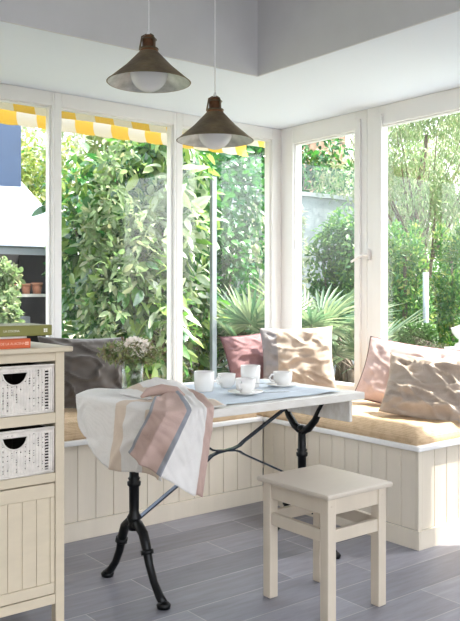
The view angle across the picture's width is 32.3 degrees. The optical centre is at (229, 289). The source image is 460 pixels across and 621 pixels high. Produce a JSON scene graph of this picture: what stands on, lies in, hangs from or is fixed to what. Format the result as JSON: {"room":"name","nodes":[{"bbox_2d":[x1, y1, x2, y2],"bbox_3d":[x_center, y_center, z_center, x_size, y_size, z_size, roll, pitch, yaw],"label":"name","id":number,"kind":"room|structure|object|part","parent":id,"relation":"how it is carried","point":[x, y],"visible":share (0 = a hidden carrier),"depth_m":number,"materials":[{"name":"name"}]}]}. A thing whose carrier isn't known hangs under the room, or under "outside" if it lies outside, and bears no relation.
{"room":"sunroom","nodes":[
{"label":"sunroom","id":0,"kind":"room"},
{"bbox_2d":[0,0,257,76],"bbox_3d":[-1.726,-1.528,2.472,4.735,0.944,0.010,0,0,-38],"label":"wall","id":1,"kind":"structure","parent":0,"point":[183,30],"depth_m":3.59,"materials":[{"name":"grey paint"}]},
{"bbox_2d":[0,102,264,156],"bbox_3d":[-1.970,-1.050,3.809,5.600,0.201,0.385,0,0,-38],"label":"striped awning","id":2,"kind":"object","parent":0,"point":[10,114],"visible":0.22,"depth_m":4.86,"materials":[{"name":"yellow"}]},
{"bbox_2d":[0,467,459,620],"bbox_3d":[0.084,1.180,1.044,5.820,0.060,6.540,0,0,-38],"label":"floor","id":3,"kind":"structure","parent":0,"point":[208,566],"depth_m":3.17,"materials":[{"name":"tile"}]},
{"bbox_2d":[0,341,72,620],"bbox_3d":[-0.798,0.669,2.690,0.387,0.962,0.402,0,0,-38],"label":"base cabinet","id":4,"kind":"object","parent":3,"relation":"on","point":[31,507],"visible":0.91,"depth_m":2.59,"materials":[{"name":"beige paint"}]},
{"bbox_2d":[0,338,30,348],"bbox_3d":[-0.820,0.172,2.572,0.283,0.031,0.201,0,0,-38],"label":"book","id":5,"kind":"object","parent":4,"relation":"on","point":[17,343],"visible":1,"depth_m":2.55,"materials":[{"name":"orange paper"}]},
{"bbox_2d":[0,336,26,338],"bbox_3d":[-0.820,0.153,2.581,0.255,0.007,0.191,0,0,-38],"label":"book","id":6,"kind":"object","parent":5,"relation":"on","point":[14,337],"visible":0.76,"depth_m":2.56,"materials":[{"name":"white paper"}]},
{"bbox_2d":[0,323,51,336],"bbox_3d":[-0.790,0.132,2.595,0.358,0.034,0.201,0,0,-38],"label":"book","id":7,"kind":"object","parent":6,"relation":"on","point":[6,329],"visible":1,"depth_m":2.58,"materials":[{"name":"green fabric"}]},
{"bbox_2d":[0,362,54,417],"bbox_3d":[-0.793,0.324,2.682,0.274,0.162,0.340,0,0,-38],"label":"wicker basket","id":8,"kind":"object","parent":4,"relation":"in","point":[27,388],"visible":1,"depth_m":2.59,"materials":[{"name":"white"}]},
{"bbox_2d":[0,424,54,479],"bbox_3d":[-0.793,0.527,2.682,0.274,0.154,0.340,0,0,-38],"label":"wicker basket","id":9,"kind":"object","parent":4,"relation":"on","point":[25,451],"visible":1,"depth_m":2.59,"materials":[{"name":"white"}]},
{"bbox_3d":[-0.697,1.024,2.558,0.281,0.032,0.022,0,0,-38],"label":"rail","id":10,"kind":"part","parent":4,"relation":"part of","materials":[{"name":"beige paint"}]},
{"bbox_3d":[-0.697,0.620,2.558,0.281,0.030,0.022,0,0,-38],"label":"rail","id":11,"kind":"part","parent":4,"relation":"part of","materials":[{"name":"beige paint"}]},
{"bbox_3d":[-0.697,0.423,2.558,0.281,0.035,0.022,0,0,-38],"label":"rail","id":12,"kind":"part","parent":4,"relation":"part of","materials":[{"name":"beige paint"}]},
{"bbox_3d":[-0.697,0.220,2.558,0.281,0.030,0.022,0,0,-38],"label":"rail","id":13,"kind":"part","parent":4,"relation":"part of","materials":[{"name":"beige paint"}]},
{"bbox_3d":[-0.695,0.822,2.556,0.275,0.365,0.019,0,0,-38],"label":"door","id":14,"kind":"part","parent":4,"relation":"part of","materials":[{"name":"beige paint"}]},
{"bbox_3d":[-0.575,0.678,2.657,0.032,0.944,0.032,0,0,-38],"label":"leg","id":15,"kind":"part","parent":4,"relation":"part of","materials":[{"name":"beige paint"}]},
{"bbox_2d":[101,379,364,610],"bbox_3d":[-0.023,0.790,3.299,0.995,0.720,0.648,0,0,-38],"label":"bistro table","id":16,"kind":"object","parent":3,"relation":"on","point":[331,405],"visible":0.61,"depth_m":3.13,"materials":[{"name":"black metal"}]},
{"bbox_2d":[76,377,225,497],"bbox_3d":[-0.271,0.537,3.077,0.457,0.370,0.761,0,0,-33],"label":"linen towel","id":17,"kind":"object","parent":16,"relation":"on","point":[157,427],"visible":1,"depth_m":2.84,"materials":[{"name":"white fabric"}]},
{"bbox_2d":[121,360,143,386],"bbox_3d":[-0.409,0.348,3.333,0.092,0.122,0.092,0,0,-38],"label":"glass vase","id":18,"kind":"object","parent":17,"relation":"on","point":[121,360],"visible":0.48,"depth_m":3.33,"materials":[{"name":"glass"}]},
{"bbox_2d":[96,336,166,384],"bbox_3d":[-0.410,0.294,3.329,0.271,0.204,0.240,0,0,-38],"label":"bunch","id":19,"kind":"object","parent":18,"relation":"in","point":[130,351],"visible":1,"depth_m":3.30,"materials":[{"name":"green"}]},
{"bbox_2d":[185,379,339,404],"bbox_3d":[-0.032,0.422,3.311,0.875,0.010,0.580,0,0,-38],"label":"table runner","id":20,"kind":"object","parent":16,"relation":"on","point":[220,394],"visible":0.39,"depth_m":3.26,"materials":[{"name":"blue fabric"}]},
{"bbox_2d":[194,370,213,391],"bbox_3d":[-0.114,0.383,3.346,0.086,0.082,0.104,0,0,-38],"label":"cup","id":21,"kind":"object","parent":20,"relation":"on","point":[203,379],"visible":0.99,"depth_m":3.30,"materials":[{"name":"white ceramic"}]},
{"bbox_2d":[216,373,235,387],"bbox_3d":[-0.016,0.394,3.456,0.080,0.060,0.095,0,0,8],"label":"cup","id":22,"kind":"object","parent":20,"relation":"on","point":[225,380],"visible":1,"depth_m":3.43,"materials":[{"name":"white ceramic"}]},
{"bbox_2d":[228,389,262,395],"bbox_3d":[0.063,0.417,3.226,0.144,0.014,0.144,0,0,-38],"label":"saucer","id":23,"kind":"object","parent":20,"relation":"on","point":[256,391],"visible":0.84,"depth_m":3.22,"materials":[{"name":"white ceramic"}]},
{"bbox_2d":[235,377,255,392],"bbox_3d":[0.055,0.387,3.220,0.103,0.058,0.083,0,0,-38],"label":"cup","id":24,"kind":"object","parent":23,"relation":"on","point":[243,384],"visible":0.99,"depth_m":3.19,"materials":[{"name":"white ceramic"}]},
{"bbox_2d":[241,365,259,387],"bbox_3d":[0.082,0.377,3.485,0.086,0.094,0.109,0,0,-38],"label":"cup","id":25,"kind":"object","parent":20,"relation":"on","point":[253,371],"visible":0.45,"depth_m":3.44,"materials":[{"name":"white ceramic"}]},
{"bbox_2d":[267,382,298,386],"bbox_3d":[0.231,0.417,3.485,0.144,0.014,0.144,0,0,-38],"label":"saucer","id":26,"kind":"object","parent":20,"relation":"on","point":[268,383],"visible":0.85,"depth_m":3.47,"materials":[{"name":"white ceramic"}]},
{"bbox_2d":[269,371,291,384],"bbox_3d":[0.227,0.387,3.479,0.085,0.058,0.099,0,0,29],"label":"cup","id":27,"kind":"object","parent":26,"relation":"on","point":[280,377],"visible":0.96,"depth_m":3.46,"materials":[{"name":"white ceramic"}]},
{"bbox_2d":[64,415,459,550],"bbox_3d":[-0.439,0.919,3.554,3.295,0.462,1.681,0,0,-38],"label":"window bench","id":28,"kind":"object","parent":3,"relation":"on","point":[424,493],"visible":0.59,"depth_m":3.75,"materials":[{"name":"white wood"}]},
{"bbox_2d":[64,408,86,440],"bbox_3d":[-0.737,0.649,3.667,0.443,0.077,0.813,0,0,-38],"label":"seat cushion","id":29,"kind":"object","parent":28,"relation":"on","point":[72,431],"depth_m":3.66,"materials":[{"name":"beige fabric"}]},
{"bbox_2d":[38,336,126,407],"bbox_3d":[-0.757,0.427,4.170,0.534,0.387,0.235,0,0,-38],"label":"throw pillow","id":30,"kind":"object","parent":29,"relation":"on","point":[84,370],"visible":0.49,"depth_m":4.09,"materials":[{"name":"grey fabric"}]},
{"bbox_3d":[-0.857,0.890,3.543,2.623,0.350,0.018,0,0,-38],"label":"panel","id":31,"kind":"part","parent":28,"relation":"part of","materials":[{"name":"beige wood"}]},
{"bbox_2d":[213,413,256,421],"bbox_3d":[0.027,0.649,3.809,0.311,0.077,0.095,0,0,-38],"label":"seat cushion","id":32,"kind":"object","parent":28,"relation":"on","point":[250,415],"depth_m":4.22,"materials":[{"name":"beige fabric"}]},
{"bbox_3d":[0.510,0.890,3.939,0.018,0.350,1.046,0,0,-38],"label":"panel","id":33,"kind":"part","parent":28,"relation":"part of","materials":[{"name":"beige wood"}]},
{"bbox_2d":[257,400,459,445],"bbox_3d":[0.577,0.648,4.342,0.659,0.078,1.632,0,0,-38],"label":"seat cushion","id":34,"kind":"object","parent":28,"relation":"on","point":[367,420],"visible":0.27,"depth_m":3.73,"materials":[{"name":"beige fabric"}]},
{"bbox_2d":[220,333,262,378],"bbox_3d":[0.156,0.439,4.941,0.449,0.372,0.211,0,0,-38],"label":"throw pillow","id":35,"kind":"object","parent":34,"relation":"on","point":[244,349],"visible":0.42,"depth_m":4.86,"materials":[{"name":"fabric"}]},
{"bbox_2d":[259,326,335,387],"bbox_3d":[0.412,0.416,4.828,0.448,0.392,0.229,0,0,-7],"label":"throw pillow","id":36,"kind":"object","parent":34,"relation":"on","point":[307,353],"visible":0.86,"depth_m":4.78,"materials":[{"name":"beige fabric"}]},
{"bbox_2d":[355,336,459,403],"bbox_3d":[0.940,0.450,4.218,0.566,0.384,0.243,0,0,38],"label":"throw pillow","id":37,"kind":"object","parent":34,"relation":"on","point":[373,380],"visible":0.44,"depth_m":4.25,"materials":[{"name":"pink fabric"}]},
{"bbox_2d":[378,353,459,422],"bbox_3d":[0.981,0.480,3.862,0.459,0.328,0.303,0,0,33],"label":"throw pillow","id":38,"kind":"object","parent":34,"relation":"on","point":[417,387],"visible":0.98,"depth_m":3.80,"materials":[{"name":"beige fabric"}]},
{"bbox_3d":[0.839,0.890,3.523,0.026,0.350,0.014,0,0,-38],"label":"corner post","id":39,"kind":"part","parent":28,"relation":"part of","materials":[{"name":"beige wood"}]},
{"bbox_3d":[1.099,0.890,3.732,0.641,0.350,0.018,0,0,-38],"label":"panel","id":40,"kind":"part","parent":28,"relation":"part of","materials":[{"name":"beige wood"}]},
{"bbox_2d":[257,464,392,620],"bbox_3d":[0.347,0.925,2.948,0.335,0.450,0.379,0,0,-38],"label":"wooden stool","id":41,"kind":"object","parent":3,"relation":"on","point":[326,492],"visible":1,"depth_m":2.89,"materials":[{"name":"beige wood"}]},
{"bbox_3d":[0.152,0.934,2.987,0.040,0.432,0.040,0,0,-38],"label":"leg","id":42,"kind":"part","parent":41,"relation":"part of","materials":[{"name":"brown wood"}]},
{"bbox_3d":[0.356,0.934,3.147,0.040,0.432,0.040,0,0,-38],"label":"leg","id":43,"kind":"part","parent":41,"relation":"part of","materials":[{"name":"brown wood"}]},
{"bbox_3d":[0.347,0.709,2.948,0.335,0.018,0.379,0,0,-38],"label":"seat","id":44,"kind":"part","parent":41,"relation":"part of","materials":[{"name":"beige wood"}]},
{"bbox_3d":[0.339,0.934,2.749,0.040,0.432,0.040,0,0,-38],"label":"leg","id":45,"kind":"part","parent":41,"relation":"part of","materials":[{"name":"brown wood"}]},
{"bbox_3d":[0.543,0.934,2.909,0.040,0.432,0.040,0,0,-38],"label":"leg","id":46,"kind":"part","parent":41,"relation":"part of","materials":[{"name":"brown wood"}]},
{"bbox_2d":[0,11,459,129],"bbox_3d":[0.084,-1.530,1.044,5.820,0.950,6.540,0,0,-38],"label":"ceiling","id":47,"kind":"structure","parent":0,"point":[422,59],"depth_m":3.95,"materials":[{"name":"white paint"}]},
{"bbox_2d":[263,421,263,466],"bbox_3d":[-1.897,0.900,3.570,5.820,0.500,0.120,0,0,-38],"label":"wall","id":48,"kind":"structure","parent":0,"point":[263,421],"depth_m":5.15,"materials":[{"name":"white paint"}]},
{"bbox_2d":[0,83,53,337],"bbox_3d":[-1.345,-0.203,3.965,0.977,1.705,0.080,0,0,-38],"label":"window","id":49,"kind":"structure","parent":48,"relation":"in","point":[12,94],"depth_m":4.23,"materials":[{"name":"white wood"}]},
{"bbox_2d":[54,92,175,380],"bbox_3d":[-0.652,-0.203,4.509,0.785,1.705,0.080,0,0,-38],"label":"window","id":50,"kind":"structure","parent":48,"relation":"in","point":[62,102],"depth_m":4.49,"materials":[{"name":"white wood"}]},
{"bbox_2d":[176,113,280,384],"bbox_3d":[-0.013,-0.203,5.009,0.838,1.705,0.080,0,0,-38],"label":"window","id":51,"kind":"structure","parent":48,"relation":"in","point":[271,137],"depth_m":5.19,"materials":[{"name":"white wood"}]},
{"bbox_2d":[258,0,459,75],"bbox_3d":[1.839,-1.528,1.763,0.010,0.944,5.505,0,0,-38],"label":"wall","id":52,"kind":"structure","parent":0,"point":[290,32],"depth_m":3.56,"materials":[{"name":"grey paint"}]},
{"bbox_3d":[-0.026,-2.025,0.301,4.730,0.050,5.505,0,0,-38],"label":"ceiling","id":53,"kind":"structure","parent":0,"visible":0},
{"bbox_2d":[106,0,190,92],"bbox_3d":[-0.312,-1.380,3.059,0.325,1.237,0.325,0,0,-38],"label":"pendant lamp","id":54,"kind":"object","parent":53,"relation":"hanging from","point":[148,71],"visible":1,"depth_m":3.03,"materials":[{"name":"brown metal"}]},
{"bbox_3d":[-0.312,-0.857,3.059,0.325,0.120,0.325,0,0,-38],"label":"lamp shade","id":55,"kind":"part","parent":54,"relation":"part of","materials":[{"name":"brown metal"}]},
{"bbox_3d":[-0.312,-1.497,3.059,0.005,1.004,0.005,0,0,29],"label":"cord","id":56,"kind":"part","parent":54,"relation":"part of","materials":[{"name":"white plastic"}]},
{"bbox_3d":[-0.312,-0.834,3.059,0.145,0.145,0.145,0,0,-38],"label":"bulb","id":57,"kind":"part","parent":54,"relation":"part of","materials":[{"name":"white glass"}]},
{"bbox_2d":[176,0,253,149],"bbox_3d":[-0.063,-1.294,3.331,0.325,1.410,0.325,0,0,-38],"label":"pendant lamp","id":58,"kind":"object","parent":53,"relation":"hanging from","point":[214,130],"visible":1,"depth_m":3.29,"materials":[{"name":"brown metal"}]},
{"bbox_3d":[-0.063,-0.684,3.331,0.325,0.120,0.325,0,0,-38],"label":"lamp shade","id":59,"kind":"part","parent":58,"relation":"part of","materials":[{"name":"brown metal"}]},
{"bbox_3d":[-0.063,-1.411,3.331,0.005,1.177,0.005,0,0,29],"label":"cord","id":60,"kind":"part","parent":58,"relation":"part of","materials":[{"name":"white plastic"}]},
{"bbox_3d":[-0.063,-0.661,3.331,0.145,0.145,0.145,0,0,-38],"label":"bulb","id":61,"kind":"part","parent":58,"relation":"part of","materials":[{"name":"white glass"}]},
{"bbox_3d":[2.363,0.047,2.755,0.120,2.205,6.420,0,0,-38],"label":"wall","id":62,"kind":"structure","parent":0,"visible":0},
{"bbox_2d":[281,109,366,390],"bbox_3d":[0.593,-0.203,4.954,0.094,1.705,0.750,0,0,-38],"label":"window","id":63,"kind":"structure","parent":62,"relation":"in","point":[355,123],"depth_m":5.02,"materials":[{"name":"white wood"}]},
{"bbox_2d":[350,87,459,352],"bbox_3d":[1.214,-0.203,4.128,0.136,1.705,1.479,0,0,-38],"label":"window","id":64,"kind":"structure","parent":62,"relation":"in","point":[447,102],"depth_m":4.56,"materials":[{"name":"white wood"}]},
{"bbox_3d":[0.760,-0.197,4.642,0.056,0.075,0.111,0,0,-38],"label":"handle","id":65,"kind":"part","parent":64,"relation":"part of","materials":[{"name":"white metal"}]},
{"label":"outside","id":66,"kind":"structure","parent":0,"visible":0},
{"bbox_2d":[63,319,459,377],"bbox_3d":[1.976,1.320,10.445,44.000,0.100,54.000,0,0,-38],"label":"floor","id":67,"kind":"structure","parent":66,"point":[70,336],"depth_m":22.19,"materials":[{"name":"soil"}]},
{"bbox_2d":[0,256,25,323],"bbox_3d":[-1.781,0.484,6.099,0.463,1.578,0.542,0,0,-38],"label":"bush","id":68,"kind":"object","parent":67,"relation":"on","point":[10,311],"visible":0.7,"depth_m":6.09,"materials":[{"name":"green plant"}]},
{"bbox_2d":[0,123,45,341],"bbox_3d":[-3.216,-0.465,8.964,3.000,3.470,1.123,0,0,-38],"label":"neighboring building","id":69,"kind":"structure","parent":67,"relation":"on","point":[22,236],"depth_m":9.61,"materials":[{"name":"white paint"}]},
{"bbox_3d":[-3.546,-1.700,9.076,2.420,1.000,0.060,0,0,-38],"label":"panel","id":70,"kind":"part","parent":69,"relation":"part of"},
{"bbox_2d":[20,316,29,322],"bbox_3d":[-2.529,0.360,9.149,0.410,0.110,0.200,0,0,-38],"label":"planter box","id":71,"kind":"object","parent":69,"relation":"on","point":[26,318],"visible":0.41,"depth_m":9.16,"materials":[{"name":"grey metal"}]},
{"bbox_2d":[21,283,31,293],"bbox_3d":[-2.367,-0.015,9.225,0.128,0.121,0.128,0,0,-38],"label":"terracotta pot","id":72,"kind":"object","parent":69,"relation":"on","point":[26,287],"visible":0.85,"depth_m":9.18,"materials":[{"name":"orange ceramic"}]},
{"bbox_2d":[17,294,45,296],"bbox_3d":[-3.143,0.062,8.668,2.430,0.035,0.280,0,0,-38],"label":"shelf","id":73,"kind":"object","parent":69,"relation":"attached to","point":[23,295],"depth_m":9.17,"materials":[{"name":"wood"}]},
{"bbox_2d":[32,283,42,293],"bbox_3d":[-2.260,-0.021,9.309,0.139,0.132,0.139,0,0,-38],"label":"terracotta pot","id":74,"kind":"object","parent":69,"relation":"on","point":[36,287],"visible":1,"depth_m":9.26,"materials":[{"name":"orange ceramic"}]},
{"bbox_2d":[21,139,86,338],"bbox_3d":[-4.785,-0.998,12.969,9.430,4.636,1.673,0,0,-37],"label":"shrub","id":75,"kind":"object","parent":67,"relation":"on","point":[68,165],"visible":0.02,"depth_m":14.16,"materials":[{"name":"green plant"}]},
{"bbox_2d":[21,128,88,212],"bbox_3d":[-3.735,-0.685,11.276,4.124,3.937,1.709,0,0,-38],"label":"flowering shrub","id":76,"kind":"object","parent":67,"relation":"on","point":[26,177],"visible":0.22,"depth_m":11.76,"materials":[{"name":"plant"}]},
{"bbox_2d":[21,126,106,211],"bbox_3d":[-4.034,-1.556,15.424,4.489,5.663,1.659,0,0,-38],"label":"tree","id":77,"kind":"object","parent":67,"relation":"on","point":[80,136],"visible":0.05,"depth_m":15.72,"materials":[{"name":"green plant"}]},
{"bbox_2d":[42,151,217,309],"bbox_3d":[-1.038,-0.474,9.287,1.896,3.610,1.774,0,0,32],"label":"shrub","id":78,"kind":"object","parent":67,"relation":"on","point":[83,177],"visible":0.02,"depth_m":9.24,"materials":[{"name":"green plant"}]},
{"bbox_2d":[31,138,230,387],"bbox_3d":[-0.804,-0.279,7.182,1.702,3.301,1.481,0,0,-44],"label":"shrub","id":79,"kind":"object","parent":67,"relation":"on","point":[119,270],"visible":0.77,"depth_m":6.80,"materials":[{"name":"green plant"}]},
{"bbox_2d":[79,135,204,170],"bbox_3d":[-1.434,-1.730,13.103,2.767,6.011,2.348,0,0,-38],"label":"tree","id":80,"kind":"object","parent":67,"relation":"on","point":[93,149],"visible":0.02,"depth_m":12.73,"materials":[{"name":"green plant"}]},
{"bbox_2d":[183,149,199,372],"bbox_3d":[-0.367,-0.291,7.448,0.177,3.126,0.225,0,0,-38],"label":"shrub","id":81,"kind":"object","parent":67,"relation":"on","point":[193,151],"visible":0.02,"depth_m":7.38,"materials":[{"name":"plant"}]},
{"bbox_2d":[163,312,229,382],"bbox_3d":[-0.202,0.732,7.727,1.403,1.227,1.596,0,0,8],"label":"climbing shrub","id":82,"kind":"object","parent":67,"relation":"on","point":[222,365],"visible":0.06,"depth_m":7.30,"materials":[{"name":"green plant"}]},
{"bbox_2d":[138,147,264,312],"bbox_3d":[-0.394,-0.310,8.483,1.521,3.175,1.650,0,0,38],"label":"climbing shrub","id":83,"kind":"object","parent":67,"relation":"on","point":[238,233],"visible":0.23,"depth_m":8.36,"materials":[{"name":"green plant"}]},
{"bbox_2d":[210,176,216,379],"bbox_3d":[-0.148,0.135,7.026,0.048,2.270,0.040,0,0,-38],"label":"post","id":84,"kind":"object","parent":67,"relation":"on","point":[213,183],"visible":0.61,"depth_m":7.01,"materials":[{"name":"grey metal"}]},
{"bbox_2d":[201,282,315,357],"bbox_3d":[0.247,0.599,7.427,1.166,1.352,1.222,0,0,-18],"label":"fan palm","id":85,"kind":"object","parent":67,"relation":"on","point":[245,314],"visible":0.38,"depth_m":7.08,"materials":[{"name":"green plant"}]},
{"bbox_2d":[224,195,319,307],"bbox_3d":[0.596,-0.079,10.571,1.712,2.703,0.517,0,0,-38],"label":"climbing shrub","id":86,"kind":"object","parent":67,"relation":"on","point":[256,248],"visible":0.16,"depth_m":10.40,"materials":[{"name":"green plant"}]},
{"bbox_2d":[196,138,353,195],"bbox_3d":[0.600,-0.668,12.266,3.871,3.888,1.230,0,0,-38],"label":"climbing shrub","id":87,"kind":"object","parent":67,"relation":"on","point":[306,174],"visible":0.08,"depth_m":12.62,"materials":[{"name":"green plant"}]},
{"bbox_2d":[215,136,344,194],"bbox_3d":[0.935,-1.090,14.203,3.000,4.720,0.200,0,0,-38],"label":"brick building","id":88,"kind":"structure","parent":67,"relation":"on","point":[313,146],"depth_m":14.70,"materials":[{"name":"beige brick"}]},
{"bbox_2d":[218,185,396,374],"bbox_3d":[0.979,-0.070,11.474,4.200,2.680,0.230,0,0,-38],"label":"wall","id":89,"kind":"structure","parent":67,"relation":"on","point":[318,208],"depth_m":11.56,"materials":[{"name":"white paint"}]},
{"bbox_2d":[227,275,403,344],"bbox_3d":[0.771,0.542,7.365,1.664,1.464,1.798,0,0,-38],"label":"fan palm","id":90,"kind":"object","parent":67,"relation":"on","point":[324,314],"visible":0.35,"depth_m":7.08,"materials":[{"name":"green plant"}]},
{"bbox_2d":[304,202,353,381],"bbox_3d":[1.432,0.087,10.053,0.910,2.381,1.036,0,0,-40],"label":"climbing shrub","id":91,"kind":"object","parent":67,"relation":"on","point":[343,236],"visible":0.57,"depth_m":9.88,"materials":[{"name":"green plant"}]},
{"bbox_2d":[305,295,427,382],"bbox_3d":[1.228,0.645,7.959,1.607,1.262,1.604,0,0,-38],"label":"fan palm","id":92,"kind":"object","parent":67,"relation":"on","point":[344,351],"visible":0.23,"depth_m":7.79,"materials":[{"name":"green plant"}]},
{"bbox_2d":[353,238,411,329],"bbox_3d":[1.934,0.273,9.838,0.942,1.995,0.941,0,0,16],"label":"conifer","id":93,"kind":"object","parent":67,"relation":"on","point":[391,261],"visible":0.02,"depth_m":9.73,"materials":[{"name":"green plant"}]},
{"bbox_2d":[310,113,459,315],"bbox_3d":[2.848,-1.235,11.614,2.529,5.026,3.790,0,0,39],"label":"tree","id":94,"kind":"object","parent":67,"relation":"on","point":[417,127],"visible":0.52,"depth_m":11.18,"materials":[{"name":"green plant"}]},
{"bbox_2d":[321,116,459,311],"bbox_3d":[3.585,-1.944,15.752,3.128,6.441,5.109,0,0,41],"label":"tree","id":95,"kind":"object","parent":67,"relation":"on","point":[351,138],"visible":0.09,"depth_m":15.11,"materials":[{"name":"green plant"}]},
{"bbox_2d":[388,218,437,332],"bbox_3d":[2.025,0.219,8.954,0.840,2.103,0.810,0,0,43],"label":"shrub","id":96,"kind":"object","parent":67,"relation":"on","point":[398,286],"visible":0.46,"depth_m":8.91,"materials":[{"name":"green plant"}]},
{"bbox_2d":[397,322,438,346],"bbox_3d":[1.649,0.771,6.986,0.368,0.997,0.320,0,0,30],"label":"bush","id":97,"kind":"object","parent":67,"relation":"on","point":[421,334],"visible":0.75,"depth_m":6.90,"materials":[{"name":"green plant"}]},
{"bbox_2d":[423,272,428,322],"bbox_3d":[1.989,0.545,8.079,0.060,1.450,0.060,0,0,-38],"label":"post","id":98,"kind":"object","parent":67,"relation":"on","point":[425,274],"visible":0.34,"depth_m":8.05,"materials":[{"name":"white"}]},
{"bbox_2d":[400,223,459,337],"bbox_3d":[4.015,-0.628,19.463,6.949,3.890,2.094,0,0,-34],"label":"shrub","id":99,"kind":"object","parent":67,"relation":"on","point":[435,264],"visible":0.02,"depth_m":19.76,"materials":[{"name":"green plant"}]},
{"bbox_2d":[429,218,459,348],"bbox_3d":[2.843,0.159,10.164,0.976,2.221,0.887,0,0,2],"label":"conifer","id":100,"kind":"object","parent":67,"relation":"on","point":[448,298],"visible":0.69,"depth_m":10.06,"materials":[{"name":"green plant"}]},
{"bbox_2d":[444,346,459,349],"bbox_3d":[3.214,0.874,7.692,3.450,0.792,0.180,0,0,-38],"label":"parapet","id":101,"kind":"object","parent":67,"relation":"on","point":[449,347],"visible":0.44,"depth_m":6.63,"materials":[{"name":"paint"}]},
{"bbox_2d":[451,326,459,346],"bbox_3d":[1.951,0.388,6.701,0.190,0.180,0.190,0,0,-38],"label":"stone urn","id":102,"kind":"object","parent":101,"relation":"on","point":[455,330],"visible":1,"depth_m":6.67,"materials":[{"name":"white stone"}]}
]}

